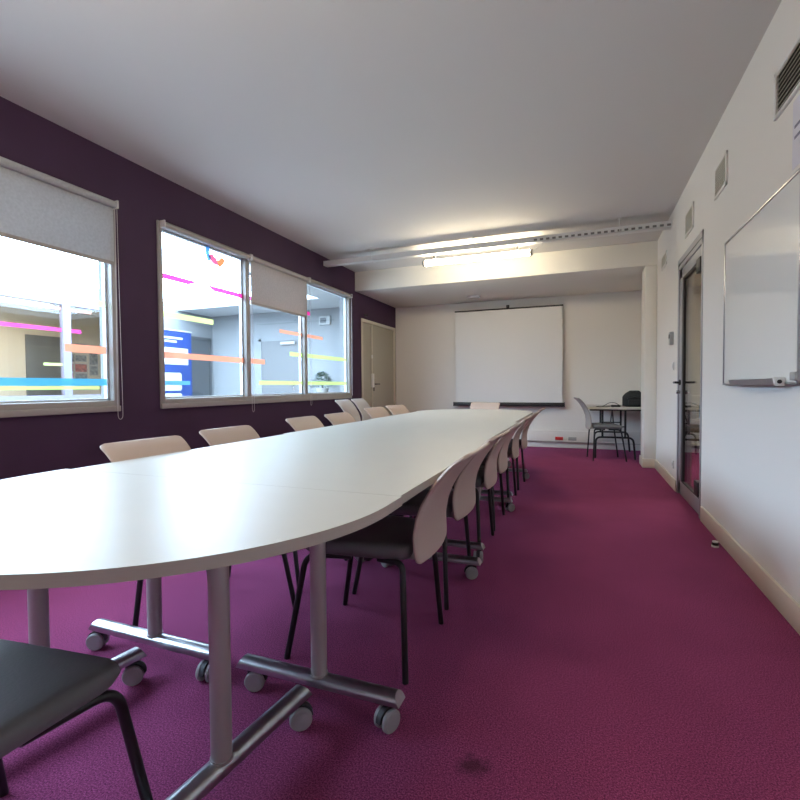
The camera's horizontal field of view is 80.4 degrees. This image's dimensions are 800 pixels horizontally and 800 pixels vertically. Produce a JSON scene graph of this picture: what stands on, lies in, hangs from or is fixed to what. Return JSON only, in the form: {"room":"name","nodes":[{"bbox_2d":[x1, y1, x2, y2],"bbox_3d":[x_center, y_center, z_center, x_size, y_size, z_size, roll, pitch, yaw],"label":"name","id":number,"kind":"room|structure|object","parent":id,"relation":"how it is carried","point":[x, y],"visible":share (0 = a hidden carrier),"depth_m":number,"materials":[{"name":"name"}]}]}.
{"room":"conference room","nodes":[
{"label":"conference room","id":0,"kind":"room"},
{"bbox_2d":[0,301,99,316],"bbox_3d":[-7.566,-1.867,6.347,2.700,0.100,10.900,0,2,21],"label":"ceiling","id":1,"kind":"structure","parent":0,"point":[93,312],"depth_m":10.07,"materials":[{"name":"beige paint"}]},
{"bbox_2d":[0,296,54,305],"bbox_3d":[-7.082,-1.826,8.574,0.110,0.115,1.560,0,2,21],"label":"tube light","id":2,"kind":"object","parent":1,"relation":"attached to","point":[2,298],"visible":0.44,"depth_m":8.73,"materials":[{"name":"white"}]},
{"bbox_2d":[0,303,100,395],"bbox_3d":[-8.787,-0.475,6.808,0.100,2.750,10.800,0,2,21],"label":"wall","id":3,"kind":"structure","parent":0,"point":[12,339],"depth_m":9.64,"materials":[{"name":"beige paint"}]},
{"bbox_2d":[25,334,61,395],"bbox_3d":[-7.483,-0.275,10.010,0.030,2.150,0.740,0,2,21],"label":"door","id":4,"kind":"structure","parent":3,"relation":"in","point":[42,353],"depth_m":9.93,"materials":[{"name":"grey metal"}]},
{"bbox_2d":[74,354,86,361],"bbox_3d":[-7.220,-0.942,10.713,0.009,0.160,0.280,0,2,21],"label":"photo","id":5,"kind":"object","parent":3,"relation":"attached to","point":[78,358],"visible":1,"depth_m":10.71,"materials":[{"name":"grey paper"}]},
{"bbox_2d":[75,355,85,360],"bbox_3d":[-7.217,-0.942,10.712,0.003,0.120,0.240,0,2,21],"label":"print","id":6,"kind":"object","parent":5,"relation":"attached to","point":[77,357],"depth_m":10.70},
{"bbox_2d":[74,373,87,378],"bbox_3d":[-7.217,-0.513,10.726,0.009,0.210,0.300,0,2,21],"label":"photo","id":7,"kind":"object","parent":3,"relation":"attached to","point":[76,375],"visible":0.64,"depth_m":10.73,"materials":[{"name":"grey paper"}]},
{"bbox_2d":[74,363,87,372],"bbox_3d":[-7.219,-0.723,10.720,0.009,0.210,0.300,0,2,21],"label":"photo","id":8,"kind":"object","parent":3,"relation":"attached to","point":[78,367],"visible":1,"depth_m":10.71,"materials":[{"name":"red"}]},
{"bbox_2d":[75,364,86,371],"bbox_3d":[-7.216,-0.723,10.719,0.003,0.170,0.260,0,2,21],"label":"print","id":9,"kind":"object","parent":8,"relation":"attached to","point":[78,367],"depth_m":10.72},
{"bbox_2d":[74,386,88,389],"bbox_3d":[-7.216,-0.303,10.732,0.009,0.160,0.340,0,2,21],"label":"photo","id":10,"kind":"object","parent":3,"relation":"attached to","point":[75,387],"visible":0.64,"depth_m":10.73,"materials":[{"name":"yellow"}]},
{"bbox_2d":[75,386,87,388],"bbox_3d":[-7.213,-0.303,10.730,0.003,0.120,0.300,0,2,21],"label":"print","id":11,"kind":"object","parent":10,"relation":"attached to","point":[76,387],"depth_m":10.73},
{"bbox_2d":[89,365,97,375],"bbox_3d":[-7.110,-0.681,11.001,0.009,0.240,0.220,0,2,21],"label":"photo","id":12,"kind":"object","parent":3,"relation":"attached to","point":[93,370],"visible":1,"depth_m":10.99,"materials":[{"name":"grey paper"}]},
{"bbox_2d":[89,353,97,365],"bbox_3d":[-7.112,-0.951,10.993,0.009,0.300,0.220,0,2,21],"label":"photo","id":13,"kind":"object","parent":3,"relation":"attached to","point":[93,358],"visible":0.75,"depth_m":10.99,"materials":[{"name":"grey paper"}]},
{"bbox_2d":[0,270,213,400],"bbox_3d":[-6.269,-0.616,5.832,0.100,3.050,10.800,0,2,21],"label":"wall","id":14,"kind":"structure","parent":0,"point":[199,325],"depth_m":7.94,"materials":[{"name":"grey paint"}]},
{"bbox_2d":[0,291,101,400],"bbox_3d":[-6.602,-0.722,4.884,0.080,1.600,8.200,0,2,21],"label":"window","id":15,"kind":"structure","parent":14,"relation":"in","point":[64,308],"depth_m":7.71,"materials":[{"name":"grey metal"}]},
{"bbox_2d":[0,233,250,304],"bbox_3d":[-4.415,-1.848,4.541,4.280,0.020,9.800,0,2,21],"label":"sky","id":16,"kind":"structure","parent":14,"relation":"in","point":[181,258],"depth_m":6.84,"materials":[{"name":"white"}]},
{"bbox_2d":[191,336,211,395],"bbox_3d":[-4.431,-0.307,10.375,0.062,2.150,0.860,0,2,21],"label":"door","id":17,"kind":"structure","parent":14,"relation":"in","point":[201,369],"depth_m":10.49,"materials":[{"name":"grey metal"}]},
{"bbox_2d":[0,96,395,479],"bbox_3d":[-1.975,-0.469,4.179,0.164,2.788,10.800,0,2,21],"label":"wall","id":18,"kind":"structure","parent":0,"point":[29,445],"depth_m":3.72,"materials":[{"name":"paint"}]},
{"bbox_2d":[0,209,120,417],"bbox_3d":[-2.768,-0.643,1.952,0.095,1.555,3.453,0,2,21],"label":"window","id":19,"kind":"structure","parent":18,"relation":"in","point":[109,350],"depth_m":3.42,"materials":[{"name":"grey"}]},
{"bbox_2d":[0,156,122,419],"bbox_3d":[-2.297,-0.647,3.006,0.054,1.619,1.149,0,2,21],"label":"roller blind","id":20,"kind":"object","parent":19,"relation":"attached to","point":[37,208],"visible":1,"depth_m":3.11,"materials":[{"name":"grey fabric"}]},
{"bbox_2d":[177,264,249,306],"bbox_3d":[-2.840,-1.841,4.621,3.152,0.060,10.746,0,2,-2],"label":"trim","id":21,"kind":"structure","parent":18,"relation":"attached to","point":[249,264],"depth_m":9.57,"materials":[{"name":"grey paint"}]},
{"bbox_2d":[156,220,351,408],"bbox_3d":[-1.392,-0.752,5.518,0.095,1.550,3.451,0,2,21],"label":"window","id":22,"kind":"structure","parent":18,"relation":"in","point":[245,397],"depth_m":4.91,"materials":[{"name":"grey"}]},
{"bbox_2d":[160,220,254,410],"bbox_3d":[-1.743,-0.676,4.440,0.054,1.639,1.134,0,2,21],"label":"roller blind","id":23,"kind":"object","parent":22,"relation":"attached to","point":[163,224],"visible":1,"depth_m":4.38,"materials":[{"name":"grey fabric"}]},
{"bbox_2d":[249,254,311,403],"bbox_3d":[-1.340,-0.721,5.485,0.054,1.614,1.162,0,2,21],"label":"roller blind","id":24,"kind":"object","parent":22,"relation":"attached to","point":[274,287],"visible":0.94,"depth_m":5.40,"materials":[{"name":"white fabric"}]},
{"bbox_2d":[307,277,352,394],"bbox_3d":[-0.932,-0.804,6.542,0.054,1.514,1.176,0,2,21],"label":"roller blind","id":25,"kind":"object","parent":22,"relation":"attached to","point":[312,281],"visible":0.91,"depth_m":6.59,"materials":[{"name":"grey fabric"}]},
{"bbox_2d":[361,318,395,420],"bbox_3d":[-0.360,-0.257,8.176,0.134,2.115,1.445,0,2,21],"label":"door","id":26,"kind":"structure","parent":18,"relation":"in","point":[378,341],"depth_m":8.14,"materials":[{"name":"beige paint"}]},
{"bbox_2d":[177,267,338,316],"bbox_3d":[-4.146,-1.772,4.976,4.470,0.080,10.800,0,2,21],"label":"ceiling","id":27,"kind":"structure","parent":0,"point":[320,299],"depth_m":9.58,"materials":[{"name":"grey paint"}]},
{"bbox_2d":[212,307,339,394],"bbox_3d":[-2.082,-0.615,10.060,4.870,2.750,0.100,0,2,21],"label":"wall","id":28,"kind":"structure","parent":0,"point":[324,354],"depth_m":10.24,"materials":[{"name":"grey paint"}]},
{"bbox_2d":[259,337,298,393],"bbox_3d":[-2.582,-0.285,10.169,1.060,2.090,0.075,0,2,21],"label":"door","id":29,"kind":"structure","parent":28,"relation":"in","point":[279,374],"depth_m":10.18,"materials":[{"name":"grey paint"}]},
{"bbox_2d":[319,316,330,324],"bbox_3d":[-1.545,-1.635,9.732,0.260,0.180,0.065,0,2,21],"label":"emergency light","id":30,"kind":"object","parent":28,"relation":"attached to","point":[323,320],"visible":1,"depth_m":9.70,"materials":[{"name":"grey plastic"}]},
{"bbox_2d":[0,0,781,271],"bbox_3d":[-0.051,-1.899,3.212,4.312,0.100,10.664,0,2,21],"label":"ceiling","id":31,"kind":"structure","parent":0,"point":[340,129],"depth_m":2.91,"materials":[{"name":"white paint"}]},
{"bbox_2d":[323,217,671,266],"bbox_3d":[0.895,-1.820,5.606,4.070,0.208,0.165,0,2,21],"label":"cable tray","id":32,"kind":"object","parent":31,"relation":"hanging from","point":[665,225],"visible":1,"depth_m":5.44,"materials":[{"name":"white metal"}]},
{"bbox_2d":[422,246,532,266],"bbox_3d":[0.907,-1.730,5.701,1.336,0.114,0.086,0,2,21],"label":"lamp","id":33,"kind":"object","parent":32,"relation":"hanging from","point":[518,253],"visible":1,"depth_m":5.67,"materials":[{"name":"white plastic"}]},
{"bbox_2d":[355,241,657,307],"bbox_3d":[1.529,-1.830,7.307,4.112,0.293,1.694,0,2,21],"label":"beam","id":34,"kind":"structure","parent":31,"relation":"attached to","point":[612,268],"depth_m":6.73,"materials":[{"name":"white paint"}]},
{"bbox_2d":[467,295,479,298],"bbox_3d":[1.194,-1.671,7.691,0.200,0.042,0.070,0,2,21],"label":"ceiling sensor","id":35,"kind":"object","parent":34,"relation":"attached to","point":[473,296],"visible":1,"depth_m":7.66,"materials":[{"name":"white plastic"}]},
{"bbox_2d":[0,446,799,799],"bbox_3d":[-0.027,0.967,3.302,4.152,0.060,10.484,0,2,21],"label":"floor","id":36,"kind":"structure","parent":0,"point":[601,646],"depth_m":1.72,"materials":[{"name":"carpet"}]},
{"bbox_2d":[0,639,152,799],"bbox_3d":[-0.876,0.619,0.801,0.495,0.794,0.713,0,2,15],"label":"chair","id":37,"kind":"object","parent":36,"relation":"on","point":[42,688],"visible":1,"depth_m":0.95,"materials":[{"name":"grey plastic"}]},
{"bbox_2d":[100,435,294,626],"bbox_3d":[-0.892,0.582,2.093,0.713,0.794,0.495,0,2,24],"label":"chair","id":38,"kind":"object","parent":36,"relation":"on","point":[132,449],"visible":0.17,"depth_m":2.16,"materials":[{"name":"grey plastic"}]},
{"bbox_2d":[0,469,401,799],"bbox_3d":[-0.788,0.641,1.228,1.400,0.720,0.811,0,2,21],"label":"round table","id":39,"kind":"object","parent":36,"relation":"on","point":[61,528],"visible":0.94,"depth_m":1.15,"materials":[{"name":"beige laminate"}]},
{"bbox_2d":[75,434,378,681],"bbox_3d":[-0.694,0.608,2.386,0.682,0.720,1.430,0,2,21],"label":"conference table","id":40,"kind":"object","parent":36,"relation":"on","point":[209,463],"visible":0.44,"depth_m":1.87,"materials":[{"name":"beige laminate"}]},
{"bbox_2d":[199,425,347,584],"bbox_3d":[-0.733,0.563,2.727,0.713,0.794,0.495,0,2,23],"label":"chair","id":41,"kind":"object","parent":36,"relation":"on","point":[216,436],"visible":0.24,"depth_m":2.78,"materials":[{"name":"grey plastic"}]},
{"bbox_2d":[285,416,323,431],"bbox_3d":[-0.475,0.535,3.674,0.713,0.794,0.495,0,2,21],"label":"chair","id":42,"kind":"object","parent":36,"relation":"on","point":[307,422],"visible":0.14,"depth_m":3.75,"materials":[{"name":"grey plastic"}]},
{"bbox_2d":[324,412,356,425],"bbox_3d":[-0.263,0.518,4.196,0.713,0.794,0.495,0,2,23],"label":"chair","id":43,"kind":"object","parent":36,"relation":"on","point":[344,417],"visible":0.23,"depth_m":4.28,"materials":[{"name":"beige wood"}]},
{"bbox_2d":[210,437,485,733],"bbox_3d":[-0.057,0.610,2.141,0.682,0.720,1.430,0,2,21],"label":"conference table","id":44,"kind":"object","parent":36,"relation":"on","point":[404,467],"visible":0.73,"depth_m":1.60,"materials":[{"name":"beige laminate"}]},
{"bbox_2d":[335,399,360,421],"bbox_3d":[-0.456,0.427,6.277,0.713,0.862,0.495,0,2,19],"label":"chair","id":45,"kind":"object","parent":36,"relation":"on","point":[346,405],"visible":0.28,"depth_m":6.38,"materials":[{"name":"grey plastic"}]},
{"bbox_2d":[284,419,437,436],"bbox_3d":[-0.207,0.566,3.731,0.682,0.720,1.430,0,2,21],"label":"conference table","id":46,"kind":"object","parent":36,"relation":"on","point":[373,427],"visible":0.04,"depth_m":3.54,"materials":[{"name":"beige laminate"}]},
{"bbox_2d":[351,398,371,420],"bbox_3d":[-0.295,0.413,6.750,0.713,0.862,0.495,0,2,19],"label":"chair","id":47,"kind":"object","parent":36,"relation":"on","point":[360,403],"visible":0.33,"depth_m":6.76,"materials":[{"name":"grey plastic"}]},
{"bbox_2d":[364,407,389,418],"bbox_3d":[-0.002,0.485,5.313,0.713,0.794,0.495,0,2,28],"label":"chair","id":48,"kind":"object","parent":36,"relation":"on","point":[374,412],"visible":0.24,"depth_m":5.42,"materials":[{"name":"beige wood"}]},
{"bbox_2d":[284,442,489,684],"bbox_3d":[-0.026,0.576,1.888,0.713,0.806,0.495,0,2,21],"label":"chair","id":49,"kind":"object","parent":36,"relation":"on","point":[391,539],"visible":0.92,"depth_m":1.75,"materials":[{"name":"beige plastic"}]},
{"bbox_2d":[386,405,409,414],"bbox_3d":[0.222,0.465,5.949,0.713,0.794,0.495,1,2,31],"label":"chair","id":50,"kind":"object","parent":36,"relation":"on","point":[394,409],"visible":0.23,"depth_m":6.07,"materials":[{"name":"beige wood"}]},
{"bbox_2d":[369,412,470,420],"bbox_3d":[0.279,0.524,5.075,0.682,0.720,1.430,0,2,21],"label":"conference table","id":51,"kind":"object","parent":36,"relation":"on","point":[430,416],"visible":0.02,"depth_m":4.91,"materials":[{"name":"beige laminate"}]},
{"bbox_2d":[352,430,509,609],"bbox_3d":[0.179,0.559,2.433,0.713,0.806,0.495,0,2,23],"label":"chair","id":52,"kind":"object","parent":36,"relation":"on","point":[461,501],"visible":0.66,"depth_m":2.28,"materials":[{"name":"beige wood"}]},
{"bbox_2d":[377,421,517,562],"bbox_3d":[0.429,0.569,3.485,0.682,0.720,1.430,0,2,21],"label":"conference table","id":53,"kind":"object","parent":36,"relation":"on","point":[454,430],"visible":0.37,"depth_m":3.25,"materials":[{"name":"beige laminate"}]},
{"bbox_2d":[409,420,524,550],"bbox_3d":[0.436,0.539,3.098,0.713,0.806,0.495,0,2,21],"label":"chair","id":54,"kind":"object","parent":36,"relation":"on","point":[486,478],"visible":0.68,"depth_m":2.91,"materials":[{"name":"beige plastic"}]},
{"bbox_2d":[415,409,532,472],"bbox_3d":[0.988,0.493,5.997,1.400,0.720,0.800,0,2,21],"label":"conference table","id":55,"kind":"object","parent":36,"relation":"on","point":[442,410],"visible":0.17,"depth_m":5.94,"materials":[{"name":"beige laminate"}]},
{"bbox_2d":[438,412,530,502],"bbox_3d":[0.916,0.527,4.829,0.682,0.720,1.430,0,2,21],"label":"conference table","id":56,"kind":"object","parent":36,"relation":"on","point":[473,416],"visible":0.34,"depth_m":4.64,"materials":[{"name":"beige laminate"}]},
{"bbox_2d":[470,402,499,408],"bbox_3d":[1.115,0.442,6.536,0.495,0.794,0.713,0,2,21],"label":"chair","id":57,"kind":"object","parent":36,"relation":"on","point":[474,405],"visible":0.23,"depth_m":6.80,"materials":[{"name":"beige plastic"}]},
{"bbox_2d":[479,415,531,530],"bbox_3d":[0.624,0.523,3.614,0.713,0.806,0.495,0,2,21],"label":"chair","id":58,"kind":"object","parent":36,"relation":"on","point":[502,461],"visible":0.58,"depth_m":3.45,"materials":[{"name":"beige plastic"}]},
{"bbox_2d":[485,411,539,497],"bbox_3d":[0.883,0.502,4.286,0.713,0.806,0.495,0,2,21],"label":"chair","id":59,"kind":"object","parent":36,"relation":"on","point":[513,452],"visible":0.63,"depth_m":4.11,"materials":[{"name":"beige wood"}]},
{"bbox_2d":[495,407,544,489],"bbox_3d":[1.127,0.482,4.918,0.713,0.806,0.495,0,2,22],"label":"chair","id":60,"kind":"object","parent":36,"relation":"on","point":[523,443],"visible":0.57,"depth_m":4.73,"materials":[{"name":"beige wood"}]},
{"bbox_2d":[574,397,626,461],"bbox_3d":[2.775,0.395,6.604,0.628,0.862,0.436,0,2,10],"label":"chair","id":61,"kind":"object","parent":36,"relation":"on","point":[589,425],"visible":0.99,"depth_m":6.46,"materials":[{"name":"grey plastic"}]},
{"bbox_2d":[585,404,640,459],"bbox_3d":[3.161,0.449,6.997,0.795,0.723,1.060,0,2,21],"label":"desk","id":62,"kind":"object","parent":36,"relation":"on","point":[592,407],"visible":0.83,"depth_m":6.64,"materials":[{"name":"beige laminate"}]},
{"bbox_2d":[596,402,620,406],"bbox_3d":[2.972,0.065,6.709,0.352,0.064,0.149,0,2,5],"label":"power adapter","id":63,"kind":"object","parent":62,"relation":"on","point":[618,405],"visible":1,"depth_m":6.69,"materials":[{"name":"black plastic"}]},
{"bbox_2d":[622,390,640,406],"bbox_3d":[3.309,-0.020,6.702,0.290,0.230,0.237,0,2,21],"label":"bag","id":64,"kind":"object","parent":62,"relation":"on","point":[632,398],"visible":0.88,"depth_m":6.63,"materials":[{"name":"black fabric"}]},
{"bbox_2d":[711,540,718,547],"bbox_3d":[1.996,0.912,3.000,0.042,0.038,0.042,0,2,21],"label":"door stop","id":65,"kind":"object","parent":36,"relation":"on","point":[715,544],"visible":1,"depth_m":2.99,"materials":[{"name":"white plastic"}]},
{"bbox_2d":[396,290,641,431],"bbox_3d":[1.843,-0.609,8.196,4.396,2.788,0.120,0,2,21],"label":"wall","id":66,"kind":"structure","parent":0,"point":[601,343],"depth_m":7.77,"materials":[{"name":"white paint"}]},
{"bbox_2d":[453,304,564,406],"bbox_3d":[1.823,-0.756,8.052,1.856,1.730,0.154,0,2,21],"label":"projection screen","id":67,"kind":"object","parent":66,"relation":"attached to","point":[507,356],"visible":1,"depth_m":7.99,"materials":[{"name":"white fabric"}]},
{"bbox_2d":[511,429,640,444],"bbox_3d":[1.845,0.594,8.130,4.087,0.185,0.072,0,2,21],"label":"cable trunking","id":68,"kind":"object","parent":66,"relation":"attached to","point":[532,435],"visible":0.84,"depth_m":7.71,"materials":[{"name":"white paint"}]},
{"bbox_2d":[527,441,639,450],"bbox_3d":[1.849,0.739,8.163,4.112,0.095,0.014,0,2,21],"label":"baseboard","id":69,"kind":"structure","parent":66,"relation":"attached to","point":[530,443],"depth_m":7.75,"materials":[{"name":"white paint"}]},
{"bbox_2d":[691,445,698,487],"bbox_3d":[3.936,0.889,5.050,1.784,0.060,7.000,0,2,21],"label":"floor","id":70,"kind":"structure","parent":0,"point":[695,449],"depth_m":6.03,"materials":[{"name":"carpet"}]},
{"bbox_2d":[692,395,699,445],"bbox_3d":[4.840,0.351,7.687,0.900,0.855,0.400,0,2,21],"label":"shelf unit","id":71,"kind":"object","parent":70,"relation":"on","point":[696,443],"visible":0.11,"depth_m":7.54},
{"bbox_2d":[692,402,695,418],"bbox_3d":[4.755,0.173,7.714,0.080,0.260,0.240,0,2,21],"label":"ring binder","id":72,"kind":"object","parent":71,"relation":"on","point":[693,403],"visible":0.5,"depth_m":7.60,"materials":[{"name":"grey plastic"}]},
{"bbox_2d":[693,272,700,293],"bbox_3d":[3.965,-1.789,4.956,1.882,0.100,7.200,0,2,21],"label":"ceiling","id":73,"kind":"structure","parent":0,"point":[696,277],"depth_m":7.37,"materials":[{"name":"beige paint"}]},
{"bbox_2d":[640,0,799,604],"bbox_3d":[3.071,-0.466,2.822,2.004,2.788,11.900,0,2,21],"label":"wall","id":74,"kind":"structure","parent":0,"point":[750,435],"depth_m":2.75,"materials":[{"name":"white paint"}]},
{"bbox_2d":[641,265,656,458],"bbox_3d":[3.150,-0.410,5.999,0.136,2.495,0.340,0,2,21],"label":"pillar","id":75,"kind":"structure","parent":74,"relation":"attached to","point":[649,274],"depth_m":5.85,"materials":[{"name":"white paint"}]},
{"bbox_2d":[639,455,675,491],"bbox_3d":[2.900,0.801,5.386,0.152,0.112,1.734,0,2,21],"label":"baseboard","id":76,"kind":"structure","parent":74,"relation":"attached to","point":[645,463],"depth_m":5.47,"materials":[{"name":"beige wood"}]},
{"bbox_2d":[661,250,666,270],"bbox_3d":[2.948,-1.556,5.291,0.010,0.150,0.340,0,2,21],"label":"air vent","id":77,"kind":"object","parent":74,"relation":"in","point":[664,257],"visible":1,"depth_m":5.27,"materials":[{"name":"white paint"}]},
{"bbox_2d":[668,332,673,344],"bbox_3d":[2.730,-0.620,4.771,0.037,0.130,0.080,0,2,21],"label":"wall thermostat","id":78,"kind":"object","parent":74,"relation":"attached to","point":[671,334],"visible":1,"depth_m":4.74,"materials":[{"name":"grey plastic"}]},
{"bbox_2d":[673,229,703,517],"bbox_3d":[2.496,-0.203,4.052,0.173,2.200,0.986,0,2,21],"label":"door","id":79,"kind":"structure","parent":74,"relation":"in","point":[691,262],"depth_m":4.32,"materials":[{"name":"grey metal"}]},
{"bbox_2d":[685,201,693,238],"bbox_3d":[2.464,-1.528,4.036,0.010,0.210,0.330,0,2,21],"label":"air vent","id":80,"kind":"object","parent":74,"relation":"in","point":[689,216],"visible":1,"depth_m":4.01,"materials":[{"name":"grey metal"}]},
{"bbox_2d":[714,150,727,200],"bbox_3d":[2.108,-1.469,3.114,0.010,0.210,0.290,0,2,21],"label":"air vent","id":81,"kind":"object","parent":74,"relation":"in","point":[721,171],"visible":1,"depth_m":3.10,"materials":[{"name":"white metal"}]},
{"bbox_2d":[700,506,799,634],"bbox_3d":[1.136,0.949,0.626,0.016,0.112,6.330,0,2,21],"label":"baseboard","id":82,"kind":"structure","parent":74,"relation":"attached to","point":[784,603],"depth_m":2.40,"materials":[{"name":"beige wood"}]},
{"bbox_2d":[722,168,799,385],"bbox_3d":[1.823,-0.520,2.460,0.064,0.892,1.120,0,2,21],"label":"whiteboard","id":83,"kind":"object","parent":74,"relation":"attached to","point":[761,301],"visible":1,"depth_m":2.30,"materials":[{"name":"white plastic"}]},
{"bbox_2d":[729,377,784,385],"bbox_3d":[1.789,-0.091,2.405,0.042,0.038,0.711,0,2,21],"label":"tray","id":84,"kind":"object","parent":83,"relation":"on","point":[776,381],"depth_m":2.30,"materials":[{"name":"grey plastic"}]},
{"bbox_2d":[773,34,799,120],"bbox_3d":[1.673,-1.412,1.991,0.014,0.214,0.510,0,2,21],"label":"air vent","id":85,"kind":"object","parent":74,"relation":"in","point":[787,76],"visible":1,"depth_m":2.10,"materials":[{"name":"white plastic"}]},
{"bbox_2d":[792,94,799,170],"bbox_3d":[1.630,-1.135,1.866,0.002,0.290,0.400,0,2,21],"label":"paper notice","id":86,"kind":"object","parent":74,"relation":"attached to","point":[796,104],"visible":1,"depth_m":2.02,"materials":[{"name":"white paper"}]},
{"bbox_3d":[-5.414,0.940,5.604,7.270,0.060,10.900,0,2,21],"label":"floor","id":87,"kind":"structure","parent":0,"visible":0},
{"bbox_2d":[164,328,191,396],"bbox_3d":[-4.501,-0.307,9.502,0.120,2.200,0.900,0,2,21],"label":"banner stand","id":88,"kind":"object","parent":87,"relation":"on","point":[178,341],"visible":0.38,"depth_m":9.54,"materials":[{"name":"blue plastic"}]},
{"bbox_2d":[310,371,336,392],"bbox_3d":[-1.501,-0.324,9.198,0.625,0.487,0.624,0,2,21],"label":"potted plant","id":89,"kind":"object","parent":87,"relation":"on","point":[320,374],"visible":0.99,"depth_m":9.13,"materials":[{"name":"green plant"}]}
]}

